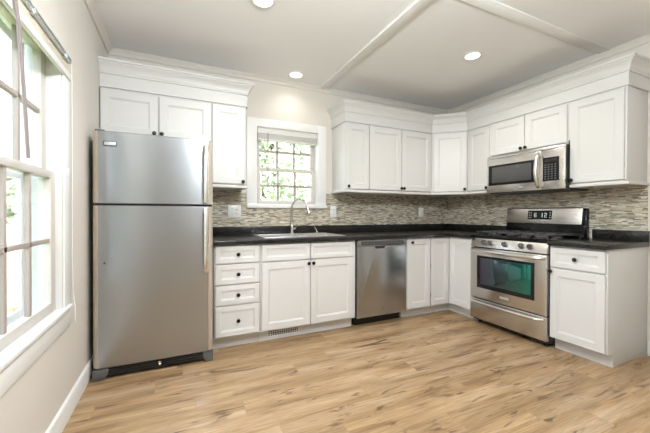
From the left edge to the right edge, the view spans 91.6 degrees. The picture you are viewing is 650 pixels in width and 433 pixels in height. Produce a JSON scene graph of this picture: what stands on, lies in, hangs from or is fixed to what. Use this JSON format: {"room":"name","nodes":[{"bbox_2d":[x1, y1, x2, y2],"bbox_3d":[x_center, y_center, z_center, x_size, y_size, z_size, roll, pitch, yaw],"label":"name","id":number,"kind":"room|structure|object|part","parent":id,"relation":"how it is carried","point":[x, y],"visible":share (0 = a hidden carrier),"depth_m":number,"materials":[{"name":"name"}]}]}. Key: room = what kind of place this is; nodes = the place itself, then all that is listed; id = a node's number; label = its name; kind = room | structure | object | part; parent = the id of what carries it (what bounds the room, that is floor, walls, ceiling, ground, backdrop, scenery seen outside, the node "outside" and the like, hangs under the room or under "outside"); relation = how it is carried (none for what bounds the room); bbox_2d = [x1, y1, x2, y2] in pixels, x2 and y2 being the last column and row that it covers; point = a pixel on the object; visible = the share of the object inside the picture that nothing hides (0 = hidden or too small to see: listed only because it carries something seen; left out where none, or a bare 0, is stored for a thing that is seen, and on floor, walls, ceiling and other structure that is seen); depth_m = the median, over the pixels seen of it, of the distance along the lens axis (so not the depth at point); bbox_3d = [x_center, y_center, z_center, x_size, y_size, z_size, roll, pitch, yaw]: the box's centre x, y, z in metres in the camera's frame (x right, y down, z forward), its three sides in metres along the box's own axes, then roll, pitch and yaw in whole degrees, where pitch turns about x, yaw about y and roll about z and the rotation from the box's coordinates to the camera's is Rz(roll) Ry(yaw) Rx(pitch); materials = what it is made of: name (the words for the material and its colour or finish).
{"room":"kitchen","nodes":[
{"label":"kitchen","id":0,"kind":"room"},
{"bbox_2d":[0,0,107,432],"bbox_3d":[-0.713,-0.153,0.010,0.160,2.570,6.000,0,0,-25],"label":"wall","id":1,"kind":"structure","parent":0,"point":[30,405],"depth_m":1.88,"materials":[{"name":"paint"}]},
{"bbox_2d":[0,0,75,396],"bbox_3d":[-1.279,-0.132,1.280,0.194,1.495,1.020,0,0,-25],"label":"window","id":2,"kind":"structure","parent":1,"relation":"in","point":[44,177],"depth_m":1.58,"materials":[{"name":"white paint"}]},
{"bbox_3d":[-1.361,-0.179,1.253,0.012,1.360,0.740,0,0,-25],"label":"screen frame","id":3,"kind":"part","parent":2,"relation":"part of","materials":[{"name":"white plastic"}]},
{"bbox_3d":[-1.303,-0.535,1.277,0.036,0.675,0.788,0,0,-25],"label":"sash","id":4,"kind":"part","parent":2,"relation":"part of","materials":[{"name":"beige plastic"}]},
{"bbox_3d":[-1.271,0.138,1.297,0.036,0.729,0.788,0,0,-25],"label":"sash","id":5,"kind":"part","parent":2,"relation":"part of","materials":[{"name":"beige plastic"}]},
{"bbox_3d":[-1.214,-0.765,1.306,0.018,0.035,1.002,0,0,-25],"label":"head casing","id":6,"kind":"part","parent":2,"relation":"part of","materials":[{"name":"white paint"}]},
{"bbox_3d":[-1.208,-0.136,1.316,0.036,1.465,1.005,0,0,-25],"label":"blind rail","id":7,"kind":"part","parent":2,"relation":"part of","materials":[{"name":"white"}]},
{"bbox_3d":[-1.212,-0.855,1.308,0.020,0.022,1.005,0,0,-25],"label":"rail","id":8,"kind":"part","parent":2,"relation":"part of","materials":[{"name":"metal"}]},
{"bbox_3d":[-1.223,-0.127,1.317,0.010,1.240,1.000,0,0,-25],"label":"casing","id":9,"kind":"part","parent":2,"relation":"part of","materials":[{"name":"white paint"}]},
{"bbox_3d":[-1.405,-0.128,1.765,0.013,1.441,0.018,0,0,-25],"label":"pull cord","id":10,"kind":"part","parent":2,"relation":"part of","materials":[{"name":"white plastic"}]},
{"bbox_2d":[18,0,66,68],"bbox_3d":[-1.219,-0.837,1.298,0.002,0.108,0.992,0,0,-25],"label":"trim","id":11,"kind":"structure","parent":1,"relation":"attached to","point":[22,6],"depth_m":1.41,"materials":[{"name":"paint"}]},
{"bbox_2d":[45,355,93,432],"bbox_3d":[-0.633,1.074,0.047,0.014,0.116,5.980,0,0,-25],"label":"baseboard","id":12,"kind":"structure","parent":1,"relation":"attached to","point":[60,420],"depth_m":1.78,"materials":[{"name":"white paint"}]},
{"bbox_2d":[84,0,649,113],"bbox_3d":[1.178,-1.414,0.874,4.000,0.049,6.000,0,0,-25],"label":"trim","id":13,"kind":"structure","parent":1,"relation":"attached to","point":[90,4],"depth_m":3.13,"materials":[{"name":"paint"}]},
{"bbox_2d":[108,54,447,226],"bbox_3d":[-0.118,-0.179,3.679,4.320,2.570,0.160,0,0,-25],"label":"wall","id":14,"kind":"structure","parent":0,"point":[265,100],"depth_m":3.48,"materials":[{"name":"paint"}]},
{"bbox_2d":[100,87,210,140],"bbox_3d":[-1.441,-0.819,2.759,0.823,0.386,0.372,0,0,-25],"label":"upper cabinet","id":15,"kind":"object","parent":14,"relation":"attached to","point":[125,111],"visible":0.67,"depth_m":2.60,"materials":[{"name":"white paint"}]},
{"bbox_3d":[-1.567,-0.821,2.540,0.395,0.337,0.020,0,0,-25],"label":"door","id":16,"kind":"part","parent":15,"relation":"part of","materials":[{"name":"white paint"}]},
{"bbox_2d":[98,56,253,108],"bbox_3d":[-1.273,-1.116,2.831,1.190,0.209,0.391,0,0,-25],"label":"crown molding","id":17,"kind":"structure","parent":15,"relation":"on","point":[113,73],"depth_m":2.65,"materials":[{"name":"white paint"}]},
{"bbox_3d":[-1.196,-0.821,2.712,0.402,0.337,0.020,0,0,-25],"label":"door","id":18,"kind":"part","parent":15,"relation":"part of","materials":[{"name":"white paint"}]},
{"bbox_2d":[211,103,245,190],"bbox_3d":[-0.930,-0.635,2.997,0.301,0.753,0.372,0,0,-25],"label":"upper cabinet","id":19,"kind":"object","parent":14,"relation":"attached to","point":[228,122],"visible":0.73,"depth_m":2.86,"materials":[{"name":"white paint"}]},
{"bbox_2d":[213,184,247,190],"bbox_3d":[-0.930,-0.271,3.017,0.318,0.025,0.334,0,0,-25],"label":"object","id":20,"kind":"object","parent":19,"relation":"attached to","point":[214,185],"visible":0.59,"depth_m":2.87,"materials":[{"name":"white paint"}]},
{"bbox_2d":[246,117,326,208],"bbox_3d":[-0.428,-0.555,3.509,0.905,0.940,0.198,0,0,-25],"label":"window","id":21,"kind":"structure","parent":14,"relation":"in","point":[317,154],"depth_m":3.48,"materials":[{"name":"white paint"}]},
{"bbox_3d":[-0.447,-0.714,3.557,0.690,0.440,0.034,0,0,-25],"label":"sash","id":22,"kind":"part","parent":21,"relation":"part of","materials":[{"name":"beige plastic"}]},
{"bbox_3d":[-0.432,-0.328,3.527,0.690,0.395,0.034,0,0,-25],"label":"sash","id":23,"kind":"part","parent":21,"relation":"part of","materials":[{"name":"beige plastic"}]},
{"bbox_2d":[257,127,316,192],"bbox_3d":[-0.410,-0.590,3.477,0.680,0.685,0.060,0,0,-25],"label":"window blind","id":24,"kind":"object","parent":21,"relation":"attached to","point":[263,134],"visible":0.89,"depth_m":3.45,"materials":[{"name":"white fabric"}]},
{"bbox_3d":[-0.411,-0.815,3.480,0.670,0.016,0.042,0,0,-25],"label":"rail","id":25,"kind":"part","parent":24,"relation":"part of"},
{"bbox_2d":[212,190,447,226],"bbox_3d":[0.280,-0.077,3.770,3.200,0.366,0.008,0,0,-25],"label":"tile backsplash","id":26,"kind":"structure","parent":14,"relation":"attached to","point":[351,209],"depth_m":3.74,"materials":[{"name":"tile"}]},
{"bbox_2d":[228,205,240,217],"bbox_3d":[-0.917,-0.048,3.205,0.127,0.127,0.012,0,0,-25],"label":"outlet plate","id":27,"kind":"object","parent":26,"relation":"attached to","point":[234,211],"visible":1,"depth_m":3.20,"materials":[{"name":"white plastic"}]},
{"bbox_2d":[330,206,335,216],"bbox_3d":[0.098,-0.051,3.676,0.079,0.126,0.010,0,0,-25],"label":"outlet plate","id":28,"kind":"object","parent":26,"relation":"attached to","point":[332,208],"visible":1,"depth_m":3.67,"materials":[{"name":"white plastic"}]},
{"bbox_2d":[419,208,422,216],"bbox_3d":[1.286,-0.049,4.226,0.082,0.126,0.010,0,0,-25],"label":"outlet plate","id":29,"kind":"object","parent":26,"relation":"attached to","point":[420,209],"visible":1,"depth_m":4.22,"materials":[{"name":"white plastic"}]},
{"bbox_2d":[332,122,368,193],"bbox_3d":[0.292,-0.636,3.566,0.290,0.753,0.372,0,0,-25],"label":"upper cabinet","id":30,"kind":"object","parent":14,"relation":"attached to","point":[350,140],"visible":0.83,"depth_m":3.44,"materials":[{"name":"white paint"}]},
{"bbox_3d":[0.355,-0.644,3.433,0.277,0.700,0.020,0,0,-25],"label":"door","id":31,"kind":"part","parent":30,"relation":"part of","materials":[{"name":"white paint"}]},
{"bbox_2d":[327,52,649,133],"bbox_3d":[1.329,-1.111,3.067,1.882,0.209,2.146,0,0,-25],"label":"crown molding","id":32,"kind":"structure","parent":30,"relation":"on","point":[633,69],"depth_m":3.21,"materials":[{"name":"white paint"}]},
{"bbox_2d":[361,125,431,195],"bbox_3d":[0.840,-0.636,3.819,0.914,0.753,0.372,0,0,-25],"label":"upper cabinet","id":33,"kind":"object","parent":14,"relation":"attached to","point":[400,160],"visible":0.9,"depth_m":3.66,"materials":[{"name":"white paint"}]},
{"bbox_3d":[0.689,-0.645,3.588,0.434,0.700,0.020,0,0,-25],"label":"door","id":34,"kind":"part","parent":33,"relation":"part of","materials":[{"name":"white paint"}]},
{"bbox_3d":[1.092,-0.645,3.774,0.434,0.700,0.020,0,0,-25],"label":"door","id":35,"kind":"part","parent":33,"relation":"part of","materials":[{"name":"white paint"}]},
{"bbox_2d":[331,190,486,194],"bbox_3d":[0.943,-0.271,3.637,1.744,0.025,0.467,0,0,-3],"label":"light rail molding","id":36,"kind":"structure","parent":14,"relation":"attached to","point":[338,191],"depth_m":3.64,"materials":[{"name":"white paint"}]},
{"bbox_2d":[62,310,649,432],"bbox_3d":[1.171,1.170,0.893,4.320,0.080,6.320,0,0,-25],"label":"floor","id":37,"kind":"structure","parent":0,"point":[445,371],"depth_m":2.06,"materials":[{"name":"brown wood"}]},
{"bbox_2d":[92,129,212,381],"bbox_3d":[-1.341,0.261,2.554,0.768,1.700,0.763,0,0,-25],"label":"refrigerator","id":38,"kind":"object","parent":37,"relation":"on","point":[153,194],"visible":1,"depth_m":2.25,"materials":[{"name":"grey metal"}]},
{"bbox_3d":[-1.220,0.480,2.292,0.768,1.108,0.062,0,0,-25],"label":"fresh food door","id":39,"kind":"part","parent":38,"relation":"part of","materials":[{"name":"silver metal"}]},
{"bbox_3d":[-1.217,-0.331,2.287,0.768,0.491,0.062,0,0,-25],"label":"freezer door","id":40,"kind":"part","parent":38,"relation":"part of","materials":[{"name":"silver metal"}]},
{"bbox_3d":[-0.894,0.186,2.374,0.032,0.490,0.063,0,0,-25],"label":"handle","id":41,"kind":"part","parent":38,"relation":"part of","materials":[{"name":"silver metal"}]},
{"bbox_3d":[-0.893,-0.323,2.370,0.032,0.445,0.063,0,0,-25],"label":"handle","id":42,"kind":"part","parent":38,"relation":"part of","materials":[{"name":"silver metal"}]},
{"bbox_2d":[213,244,259,348],"bbox_3d":[-0.848,0.672,2.895,0.377,0.876,0.648,0,0,-25],"label":"base cabinet","id":43,"kind":"object","parent":37,"relation":"on","point":[236,268],"visible":0.98,"depth_m":2.63,"materials":[{"name":"white paint"}]},
{"bbox_3d":[-0.729,0.868,2.639,0.360,0.248,0.020,0,0,-25],"label":"drawer","id":44,"kind":"part","parent":43,"relation":"part of","materials":[{"name":"white paint"}]},
{"bbox_3d":[-0.728,0.654,2.638,0.360,0.159,0.020,0,0,-25],"label":"drawer","id":45,"kind":"part","parent":43,"relation":"part of","materials":[{"name":"white paint"}]},
{"bbox_3d":[-0.728,0.482,2.636,0.360,0.162,0.020,0,0,-25],"label":"drawer","id":46,"kind":"part","parent":43,"relation":"part of","materials":[{"name":"white paint"}]},
{"bbox_3d":[-0.727,0.318,2.635,0.360,0.144,0.020,0,0,-25],"label":"drawer","id":47,"kind":"part","parent":43,"relation":"part of","materials":[{"name":"white paint"}]},
{"bbox_2d":[258,240,354,340],"bbox_3d":[-0.246,0.672,3.174,0.946,0.876,0.648,0,0,-25],"label":"base cabinet","id":48,"kind":"object","parent":37,"relation":"on","point":[308,286],"visible":0.9,"depth_m":2.89,"materials":[{"name":"white paint"}]},
{"bbox_2d":[267,327,298,336],"bbox_3d":[-0.380,1.054,2.889,0.298,0.062,0.007,0,0,-25],"label":"vent grille","id":49,"kind":"object","parent":48,"relation":"attached to","point":[293,329],"visible":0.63,"depth_m":2.88,"materials":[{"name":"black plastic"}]},
{"bbox_3d":[-0.342,0.320,2.813,0.447,0.146,0.020,0,0,-25],"label":"false drawer","id":50,"kind":"part","parent":48,"relation":"part of","materials":[{"name":"white paint"}]},
{"bbox_3d":[-0.343,0.699,2.816,0.447,0.590,0.020,0,0,-25],"label":"door","id":51,"kind":"part","parent":48,"relation":"part of","materials":[{"name":"white paint"}]},
{"bbox_3d":[0.069,0.320,3.003,0.447,0.146,0.020,0,0,-25],"label":"false drawer","id":52,"kind":"part","parent":48,"relation":"part of","materials":[{"name":"white paint"}]},
{"bbox_3d":[0.068,0.699,3.006,0.447,0.590,0.020,0,0,-25],"label":"door","id":53,"kind":"part","parent":48,"relation":"part of","materials":[{"name":"white paint"}]},
{"bbox_2d":[351,238,405,324],"bbox_3d":[0.470,0.674,3.498,0.603,0.871,0.584,0,0,-25],"label":"dishwasher","id":54,"kind":"object","parent":37,"relation":"on","point":[380,264],"visible":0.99,"depth_m":3.23,"materials":[{"name":"silver metal"}]},
{"bbox_3d":[0.587,0.272,3.244,0.603,0.063,0.026,0,0,-25],"label":"control panel","id":55,"kind":"part","parent":54,"relation":"part of","materials":[{"name":"silver metal"}]},
{"bbox_2d":[399,237,429,316],"bbox_3d":[0.897,0.671,3.702,0.328,0.876,0.648,0,0,-25],"label":"base cabinet","id":56,"kind":"object","parent":37,"relation":"on","point":[417,249],"visible":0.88,"depth_m":3.45,"materials":[{"name":"white paint"}]},
{"bbox_3d":[1.020,0.623,3.446,0.316,0.752,0.020,0,0,-25],"label":"door","id":57,"kind":"part","parent":56,"relation":"part of","materials":[{"name":"white paint"}]},
{"bbox_2d":[424,237,477,319],"bbox_3d":[1.513,0.672,3.834,0.899,0.876,0.930,0,0,-25],"label":"base cabinet","id":58,"kind":"object","parent":37,"relation":"on","point":[450,257],"visible":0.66,"depth_m":3.55,"materials":[{"name":"white paint"}]},
{"bbox_2d":[213,224,506,245],"bbox_3d":[0.479,0.172,3.353,3.187,0.123,0.936,0,0,-25],"label":"countertop","id":59,"kind":"structure","parent":58,"relation":"on","point":[239,235],"depth_m":3.44,"materials":[{"name":"black stone"}]},
{"bbox_2d":[253,233,345,237],"bbox_3d":[-0.269,0.272,3.183,0.810,0.166,0.506,0,0,-25],"label":"sink","id":60,"kind":"object","parent":59,"relation":"in","point":[284,235],"visible":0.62,"depth_m":3.25,"materials":[{"name":"metal"}]},
{"bbox_3d":[-0.428,0.274,3.067,0.363,0.163,0.377,0,0,-25],"label":"bowl","id":61,"kind":"part","parent":60,"relation":"part of","materials":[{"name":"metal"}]},
{"bbox_3d":[-0.077,0.273,3.230,0.363,0.163,0.377,0,0,-25],"label":"bowl","id":62,"kind":"part","parent":60,"relation":"part of","materials":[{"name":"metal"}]},
{"bbox_2d":[289,198,310,233],"bbox_3d":[-0.263,0.000,3.333,0.236,0.375,0.060,0,0,15],"label":"faucet","id":63,"kind":"object","parent":59,"relation":"on","point":[292,228],"visible":1,"depth_m":3.34,"materials":[{"name":"silver metal"}]},
{"bbox_3d":[-0.272,-0.050,3.335,0.184,0.275,0.021,0,0,13],"label":"spout","id":64,"kind":"part","parent":63,"relation":"part of","materials":[{"name":"silver metal"}]},
{"bbox_3d":[1.298,0.623,3.574,0.264,0.752,0.020,0,0,-25],"label":"door","id":65,"kind":"part","parent":58,"relation":"part of","materials":[{"name":"white paint"}]},
{"bbox_3d":[1.497,0.624,3.486,0.020,0.752,0.300,0,0,-25],"label":"door","id":66,"kind":"part","parent":58,"relation":"part of","materials":[{"name":"white paint"}]},
{"bbox_2d":[470,207,588,346],"bbox_3d":[1.949,0.514,3.102,0.707,1.202,0.760,0,0,-25],"label":"gas range","id":67,"kind":"object","parent":37,"relation":"on","point":[510,289],"visible":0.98,"depth_m":2.96,"materials":[{"name":"silver metal"}]},
{"bbox_3d":[1.665,0.876,2.972,0.069,0.029,0.726,0,0,-25],"label":"handle","id":68,"kind":"part","parent":67,"relation":"part of","materials":[{"name":"silver metal"}]},
{"bbox_3d":[1.664,0.354,2.967,0.076,0.033,0.739,0,0,-25],"label":"handle","id":69,"kind":"part","parent":67,"relation":"part of","materials":[{"name":"silver metal"}]},
{"bbox_3d":[1.710,0.952,2.994,0.046,0.205,0.754,0,0,-25],"label":"storage drawer","id":70,"kind":"part","parent":67,"relation":"part of","materials":[{"name":"silver metal"}]},
{"bbox_3d":[1.711,0.583,2.991,0.046,0.514,0.754,0,0,-25],"label":"oven door","id":71,"kind":"part","parent":67,"relation":"part of","materials":[{"name":"silver metal"}]},
{"bbox_3d":[1.713,0.272,2.990,0.043,0.089,0.754,0,0,-25],"label":"control panel","id":72,"kind":"part","parent":67,"relation":"part of","materials":[{"name":"silver metal"}]},
{"bbox_2d":[473,234,583,242],"bbox_3d":[1.970,0.212,3.108,0.555,0.022,0.758,0,0,-25],"label":"cooktop","id":73,"kind":"object","parent":67,"relation":"in","point":[510,238],"depth_m":2.96,"materials":[{"name":"black metal"}]},
{"bbox_3d":[1.939,0.193,2.847,0.114,0.022,0.114,0,0,-25],"label":"burner","id":74,"kind":"part","parent":67,"relation":"part of","materials":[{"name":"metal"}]},
{"bbox_3d":[2.230,-0.004,3.242,0.078,0.166,0.734,0,0,-25],"label":"display panel","id":75,"kind":"part","parent":67,"relation":"part of","materials":[{"name":"silver metal"}]},
{"bbox_2d":[548,245,647,367],"bbox_3d":[2.224,0.683,2.591,0.648,0.876,0.393,0,0,-25],"label":"base cabinet","id":76,"kind":"object","parent":37,"relation":"on","point":[598,298],"visible":0.99,"depth_m":2.43,"materials":[{"name":"white paint"}]},
{"bbox_3d":[1.967,0.341,2.470,0.020,0.162,0.376,0,0,-25],"label":"drawer","id":77,"kind":"part","parent":76,"relation":"part of","materials":[{"name":"white paint"}]},
{"bbox_3d":[1.966,0.722,2.473,0.020,0.574,0.376,0,0,-25],"label":"door","id":78,"kind":"part","parent":76,"relation":"part of","materials":[{"name":"white paint"}]},
{"bbox_2d":[547,229,649,249],"bbox_3d":[2.232,0.182,2.584,0.650,0.123,0.404,0,0,-25],"label":"countertop","id":79,"kind":"structure","parent":76,"relation":"on","point":[602,239],"depth_m":2.56,"materials":[{"name":"black stone"}]},
{"bbox_2d":[94,0,649,110],"bbox_3d":[1.178,-1.490,0.874,4.320,0.100,6.320,0,0,-25],"label":"ceiling","id":80,"kind":"structure","parent":0,"point":[422,63],"depth_m":2.57,"materials":[{"name":"paint"}]},
{"bbox_2d":[251,0,274,8],"bbox_3d":[-0.417,-1.448,2.125,0.166,0.008,0.166,0,0,-25],"label":"recessed light","id":81,"kind":"object","parent":80,"relation":"in","point":[264,4],"visible":1,"depth_m":2.15,"materials":[{"name":"white paint"}]},
{"bbox_2d":[288,71,303,77],"bbox_3d":[-0.299,-1.456,3.261,0.166,0.008,0.166,0,0,-25],"label":"recessed light","id":82,"kind":"object","parent":80,"relation":"in","point":[293,74],"visible":1,"depth_m":3.25,"materials":[{"name":"white paint"}]},
{"bbox_2d":[320,0,432,88],"bbox_3d":[1.237,-1.430,0.876,0.092,0.017,5.955,0,0,-25],"label":"trim","id":83,"kind":"structure","parent":80,"relation":"attached to","point":[417,6],"depth_m":2.56,"materials":[{"name":"paint"}]},
{"bbox_2d":[462,51,482,59],"bbox_3d":[1.336,-1.449,2.861,0.166,0.008,0.166,0,0,-25],"label":"recessed light","id":84,"kind":"object","parent":80,"relation":"in","point":[473,55],"visible":1,"depth_m":2.85,"materials":[{"name":"white paint"}]},
{"bbox_2d":[461,0,609,53],"bbox_3d":[1.611,-1.444,2.387,1.853,0.008,0.093,0,0,-25],"label":"trim","id":85,"kind":"structure","parent":80,"relation":"attached to","point":[493,6],"depth_m":2.38,"materials":[{"name":"paint"}]},
{"bbox_2d":[448,42,649,354],"bbox_3d":[3.063,-0.156,1.756,0.160,2.570,6.000,0,0,-25],"label":"wall","id":86,"kind":"structure","parent":0,"point":[644,49],"depth_m":2.64,"materials":[{"name":"paint"}]},
{"bbox_2d":[431,131,467,194],"bbox_3d":[1.585,-0.636,4.023,0.608,0.753,0.626,0,0,-25],"label":"upper cabinet","id":87,"kind":"object","parent":86,"relation":"attached to","point":[449,174],"visible":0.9,"depth_m":3.81,"materials":[{"name":"white paint"}]},
{"bbox_2d":[467,124,491,194],"bbox_3d":[1.883,-0.632,3.659,0.372,0.753,0.324,0,0,-25],"label":"upper cabinet","id":88,"kind":"object","parent":86,"relation":"attached to","point":[479,139],"visible":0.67,"depth_m":3.60,"materials":[{"name":"white paint"}]},
{"bbox_2d":[492,102,570,156],"bbox_3d":[2.112,-0.820,3.164,0.372,0.369,0.762,0,0,-25],"label":"upper cabinet","id":89,"kind":"object","parent":86,"relation":"attached to","point":[547,127],"visible":0.75,"depth_m":3.04,"materials":[{"name":"white paint"}]},
{"bbox_3d":[1.897,-0.820,3.281,0.020,0.338,0.356,0,0,-25],"label":"door","id":90,"kind":"part","parent":89,"relation":"part of","materials":[{"name":"white paint"}]},
{"bbox_2d":[487,144,587,194],"bbox_3d":[2.062,-0.433,3.144,0.468,0.396,0.758,0,0,-25],"label":"microwave","id":91,"kind":"object","parent":89,"relation":"attached to","point":[547,169],"visible":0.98,"depth_m":3.00,"materials":[{"name":"silver metal"}]},
{"bbox_3d":[1.883,-0.422,3.168,0.024,0.358,0.565,0,0,-25],"label":"door","id":92,"kind":"part","parent":91,"relation":"part of","materials":[{"name":"silver metal"}]},
{"bbox_3d":[1.952,-0.420,2.910,0.073,0.328,0.032,0,0,-25],"label":"handle","id":93,"kind":"part","parent":91,"relation":"part of","materials":[{"name":"silver metal"}]},
{"bbox_3d":[2.043,-0.419,2.823,0.024,0.358,0.192,0,0,-25],"label":"control panel","id":94,"kind":"part","parent":91,"relation":"part of","materials":[{"name":"silver metal"}]},
{"bbox_3d":[2.053,-0.817,2.945,0.020,0.338,0.372,0,0,-25],"label":"door","id":95,"kind":"part","parent":89,"relation":"part of","materials":[{"name":"white paint"}]},
{"bbox_2d":[448,186,647,237],"bbox_3d":[2.167,-0.019,3.492,0.008,0.466,2.080,0,0,-25],"label":"tile backsplash","id":96,"kind":"structure","parent":86,"relation":"attached to","point":[618,208],"depth_m":3.00,"materials":[{"name":"tile"}]},
{"bbox_2d":[568,85,647,188],"bbox_3d":[2.353,-0.624,2.644,0.372,0.753,0.383,0,0,-25],"label":"upper cabinet","id":97,"kind":"object","parent":86,"relation":"attached to","point":[608,129],"visible":0.93,"depth_m":2.52,"materials":[{"name":"white paint"}]},
{"bbox_3d":[2.218,-0.633,2.587,0.020,0.700,0.368,0,0,-25],"label":"door","id":98,"kind":"part","parent":97,"relation":"part of","materials":[{"name":"white paint"}]},
{"bbox_2d":[569,181,648,187],"bbox_3d":[2.368,-0.260,2.645,0.332,0.025,0.400,0,0,-25],"label":"light rail molding","id":99,"kind":"structure","parent":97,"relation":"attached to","point":[614,182],"depth_m":2.51,"materials":[{"name":"white paint"}]},
{"label":"outside","id":100,"kind":"structure","parent":0,"visible":0},
{"bbox_3d":[-3.584,1.777,6.412,50.000,0.100,52.000,0,0,-25],"label":"ground","id":101,"kind":"structure","parent":100,"visible":0},
{"bbox_2d":[6,176,18,223],"bbox_3d":[-7.444,0.117,7.003,3.196,3.302,3.108,0,0,11],"label":"tree","id":102,"kind":"object","parent":101,"relation":"on","point":[12,184],"visible":0.17,"depth_m":7.06,"materials":[{"name":"green plant"}]},
{"bbox_2d":[7,224,22,326],"bbox_3d":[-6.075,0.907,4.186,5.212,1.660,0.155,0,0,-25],"label":"wooden fence","id":103,"kind":"object","parent":101,"relation":"on","point":[12,229],"visible":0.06,"depth_m":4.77,"materials":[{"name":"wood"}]},
{"bbox_3d":[-6.056,0.395,4.130,5.200,0.085,0.044,0,0,-25],"label":"rail","id":104,"kind":"part","parent":103,"relation":"part of","materials":[{"name":"wood"}]},
{"bbox_3d":[-6.058,1.345,4.137,5.200,0.085,0.044,0,0,-25],"label":"rail","id":105,"kind":"part","parent":103,"relation":"part of","materials":[{"name":"wood"}]},
{"bbox_2d":[260,140,309,200],"bbox_3d":[-1.994,-1.166,9.073,4.844,5.864,4.855,0,0,8],"label":"tree","id":106,"kind":"object","parent":101,"relation":"on","point":[268,160],"visible":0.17,"depth_m":8.29,"materials":[{"name":"green plant"}]}
]}

